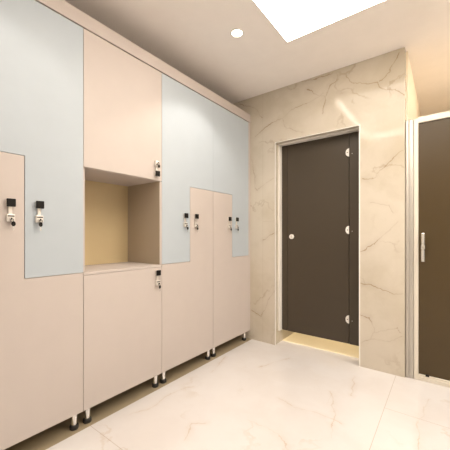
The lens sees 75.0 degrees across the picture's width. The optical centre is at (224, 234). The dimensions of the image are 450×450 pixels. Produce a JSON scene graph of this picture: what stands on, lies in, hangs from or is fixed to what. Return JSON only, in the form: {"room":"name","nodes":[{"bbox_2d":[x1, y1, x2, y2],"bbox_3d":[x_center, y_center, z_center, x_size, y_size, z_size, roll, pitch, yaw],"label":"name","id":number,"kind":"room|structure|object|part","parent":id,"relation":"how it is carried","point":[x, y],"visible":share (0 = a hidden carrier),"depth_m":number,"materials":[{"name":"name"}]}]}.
{"room":"changing room","nodes":[
{"label":"changing room","id":0,"kind":"room"},
{"bbox_2d":[46,339,449,449],"bbox_3d":[0.631,1.150,1.153,3.980,0.100,6.600,0,0,37],"label":"floor","id":1,"kind":"structure","parent":0,"point":[255,395],"depth_m":1.86,"materials":[{"name":"tile"}]},
{"bbox_2d":[64,0,449,115],"bbox_3d":[0.631,-1.600,1.153,3.980,0.300,6.600,0,0,37],"label":"ceiling","id":2,"kind":"structure","parent":0,"point":[193,37],"depth_m":2.17,"materials":[{"name":"paint"}]},
{"bbox_2d":[230,28,243,37],"bbox_3d":[0.086,-1.448,2.104,0.100,0.005,0.100,0,0,37],"label":"recessed light","id":3,"kind":"object","parent":2,"relation":"in","point":[237,32],"visible":1,"depth_m":2.10,"materials":[{"name":"white plastic"}]},
{"bbox_2d":[254,0,382,40],"bbox_3d":[0.749,-1.562,0.994,1.900,0.216,1.590,0,0,37],"label":"ceiling light","id":4,"kind":"object","parent":2,"relation":"attached to","point":[293,19],"visible":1,"depth_m":2.06,"materials":[{"name":"white plastic"}]},
{"bbox_3d":[0.749,-1.660,0.994,1.900,0.020,1.590,0,0,37],"label":"light panel","id":5,"kind":"part","parent":4,"relation":"part of","materials":[{"name":"white plastic"}]},
{"bbox_2d":[233,47,405,377],"bbox_3d":[1.997,-0.175,2.966,3.780,2.550,1.860,0,0,37],"label":"wall","id":6,"kind":"structure","parent":0,"point":[370,93],"depth_m":2.43,"materials":[{"name":"beige stone"}]},
{"bbox_2d":[5,336,250,449],"bbox_3d":[-1.262,1.099,1.414,0.443,0.001,4.540,0,0,37],"label":"trim","id":7,"kind":"structure","parent":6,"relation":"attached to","point":[59,432],"depth_m":1.91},
{"bbox_2d":[0,0,82,449],"bbox_3d":[-1.142,-0.044,1.559,0.450,2.286,0.584,0,0,37],"label":"locker","id":8,"kind":"object","parent":7,"relation":"on","point":[41,50],"visible":1,"depth_m":1.50,"materials":[{"name":"blue laminate"}]},
{"bbox_3d":[-0.993,0.310,1.447,0.018,1.397,0.583,0,0,37],"label":"door","id":9,"kind":"part","parent":8,"relation":"part of","materials":[{"name":"beige laminate"}]},
{"bbox_3d":[-0.993,-0.485,1.447,0.018,1.397,0.583,0,0,37],"label":"door","id":10,"kind":"part","parent":8,"relation":"part of","materials":[{"name":"blue laminate"}]},
{"bbox_3d":[-0.856,1.043,1.663,0.037,0.070,0.037,0,0,37],"label":"leg","id":11,"kind":"part","parent":8,"relation":"part of","materials":[{"name":"silver metal"}]},
{"bbox_2d":[35,0,249,122],"bbox_3d":[-0.614,-1.230,2.281,0.424,0.082,2.374,0,0,37],"label":"board","id":12,"kind":"object","parent":8,"relation":"on","point":[63,8],"visible":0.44,"depth_m":1.93,"materials":[{"name":"beige laminate"}]},
{"bbox_2d":[82,29,161,423],"bbox_3d":[-0.791,-0.044,2.025,0.450,2.286,0.578,0,0,37],"label":"locker","id":13,"kind":"object","parent":7,"relation":"on","point":[122,94],"visible":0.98,"depth_m":1.94,"materials":[{"name":"beige laminate"}]},
{"bbox_3d":[-0.811,1.043,1.724,0.037,0.070,0.037,0,0,37],"label":"leg","id":14,"kind":"part","parent":13,"relation":"part of","materials":[{"name":"silver metal"}]},
{"bbox_2d":[82,262,161,274],"bbox_3d":[-0.789,0.223,2.023,0.385,0.016,0.577,0,0,37],"label":"niche shelf","id":15,"kind":"object","parent":13,"relation":"attached to","point":[101,268],"depth_m":2.00,"materials":[{"name":"beige laminate"}]},
{"bbox_3d":[-0.642,0.621,1.913,0.018,0.775,0.577,0,0,37],"label":"door","id":16,"kind":"part","parent":13,"relation":"part of","materials":[{"name":"beige laminate"}]},
{"bbox_3d":[-0.642,-0.787,1.913,0.018,0.791,0.577,0,0,37],"label":"door","id":17,"kind":"part","parent":13,"relation":"part of","materials":[{"name":"beige laminate"}]},
{"bbox_3d":[-0.507,1.043,2.127,0.037,0.070,0.037,0,0,37],"label":"leg","id":18,"kind":"part","parent":13,"relation":"part of","materials":[{"name":"silver metal"}]},
{"bbox_2d":[160,73,212,383],"bbox_3d":[-0.439,-0.044,2.492,0.450,2.286,0.588,0,0,37],"label":"locker","id":19,"kind":"object","parent":7,"relation":"on","point":[187,116],"visible":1,"depth_m":2.34,"materials":[{"name":"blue laminate"}]},
{"bbox_3d":[-0.462,1.043,2.187,0.037,0.070,0.037,0,0,37],"label":"leg","id":20,"kind":"part","parent":19,"relation":"part of","materials":[{"name":"silver metal"}]},
{"bbox_3d":[-0.290,-0.485,2.380,0.018,1.397,0.587,0,0,37],"label":"door","id":21,"kind":"part","parent":19,"relation":"part of","materials":[{"name":"blue laminate"}]},
{"bbox_3d":[-0.290,0.310,2.380,0.018,1.397,0.586,0,0,37],"label":"door","id":22,"kind":"part","parent":19,"relation":"part of","materials":[{"name":"beige laminate"}]},
{"bbox_2d":[211,102,249,356],"bbox_3d":[-0.075,-0.044,2.974,0.450,2.286,0.619,0,0,37],"label":"locker","id":23,"kind":"object","parent":7,"relation":"on","point":[231,133],"visible":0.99,"depth_m":2.83,"materials":[{"name":"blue laminate"}]},
{"bbox_3d":[0.063,0.310,2.849,0.018,1.397,0.583,0,0,37],"label":"door","id":24,"kind":"part","parent":23,"relation":"part of","materials":[{"name":"beige laminate"}]},
{"bbox_3d":[0.063,-0.485,2.848,0.018,1.397,0.584,0,0,37],"label":"door","id":25,"kind":"part","parent":23,"relation":"part of","materials":[{"name":"blue laminate"}]},
{"bbox_2d":[282,145,287,329],"bbox_3d":[0.616,-0.013,3.011,0.064,1.973,0.020,0,0,37],"label":"partition panel","id":26,"kind":"object","parent":6,"relation":"attached to","point":[284,148],"visible":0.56,"depth_m":3.00,"materials":[{"name":"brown laminate"}]},
{"bbox_2d":[275,124,359,365],"bbox_3d":[0.863,0.087,2.752,0.791,2.025,0.165,0,0,37],"label":"trim","id":27,"kind":"structure","parent":6,"relation":"attached to","point":[355,129],"depth_m":2.93,"materials":[{"name":"white metal"}]},
{"bbox_2d":[283,332,358,357],"bbox_3d":[1.334,1.098,3.377,0.790,0.004,1.400,0,0,37],"label":"floor","id":28,"kind":"structure","parent":6,"relation":"attached to","point":[342,348],"depth_m":2.93,"materials":[{"name":"stone"}]},
{"bbox_2d":[349,131,358,345],"bbox_3d":[1.166,-0.011,2.596,0.118,1.977,0.020,0,0,37],"label":"partition panel","id":29,"kind":"object","parent":6,"relation":"attached to","point":[353,137],"visible":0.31,"depth_m":2.60,"materials":[{"name":"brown laminate"}]},
{"bbox_2d":[288,133,352,343],"bbox_3d":[0.883,-0.013,2.797,0.632,1.975,0.051,0,0,37],"label":"door","id":30,"kind":"structure","parent":29,"relation":"attached to","point":[318,170],"depth_m":2.78,"materials":[{"name":"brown laminate"}]},
{"bbox_2d":[405,111,449,387],"bbox_3d":[1.763,0.102,2.011,0.897,1.997,0.076,0,0,37],"label":"shower door","id":31,"kind":"structure","parent":6,"relation":"attached to","point":[427,138],"depth_m":2.19,"materials":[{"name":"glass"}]},
{"bbox_3d":[1.432,0.105,2.273,0.054,1.989,0.056,0,0,37],"label":"post","id":32,"kind":"part","parent":31,"relation":"part of","materials":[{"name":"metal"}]},
{"bbox_3d":[1.487,0.092,2.199,0.022,0.215,0.040,0,0,37],"label":"handle","id":33,"kind":"part","parent":31,"relation":"part of","materials":[{"name":"silver metal"}]},
{"bbox_3d":[1.793,0.102,2.005,0.784,1.907,0.018,0,0,37],"label":"panel","id":34,"kind":"part","parent":31,"relation":"part of","materials":[{"name":"brown metal"}]},
{"bbox_2d":[406,51,420,119],"bbox_3d":[2.334,-0.175,2.758,0.912,2.550,1.785,0,0,37],"label":"wall","id":35,"kind":"structure","parent":0,"point":[412,105],"depth_m":2.49,"materials":[{"name":"tile"}]}
]}

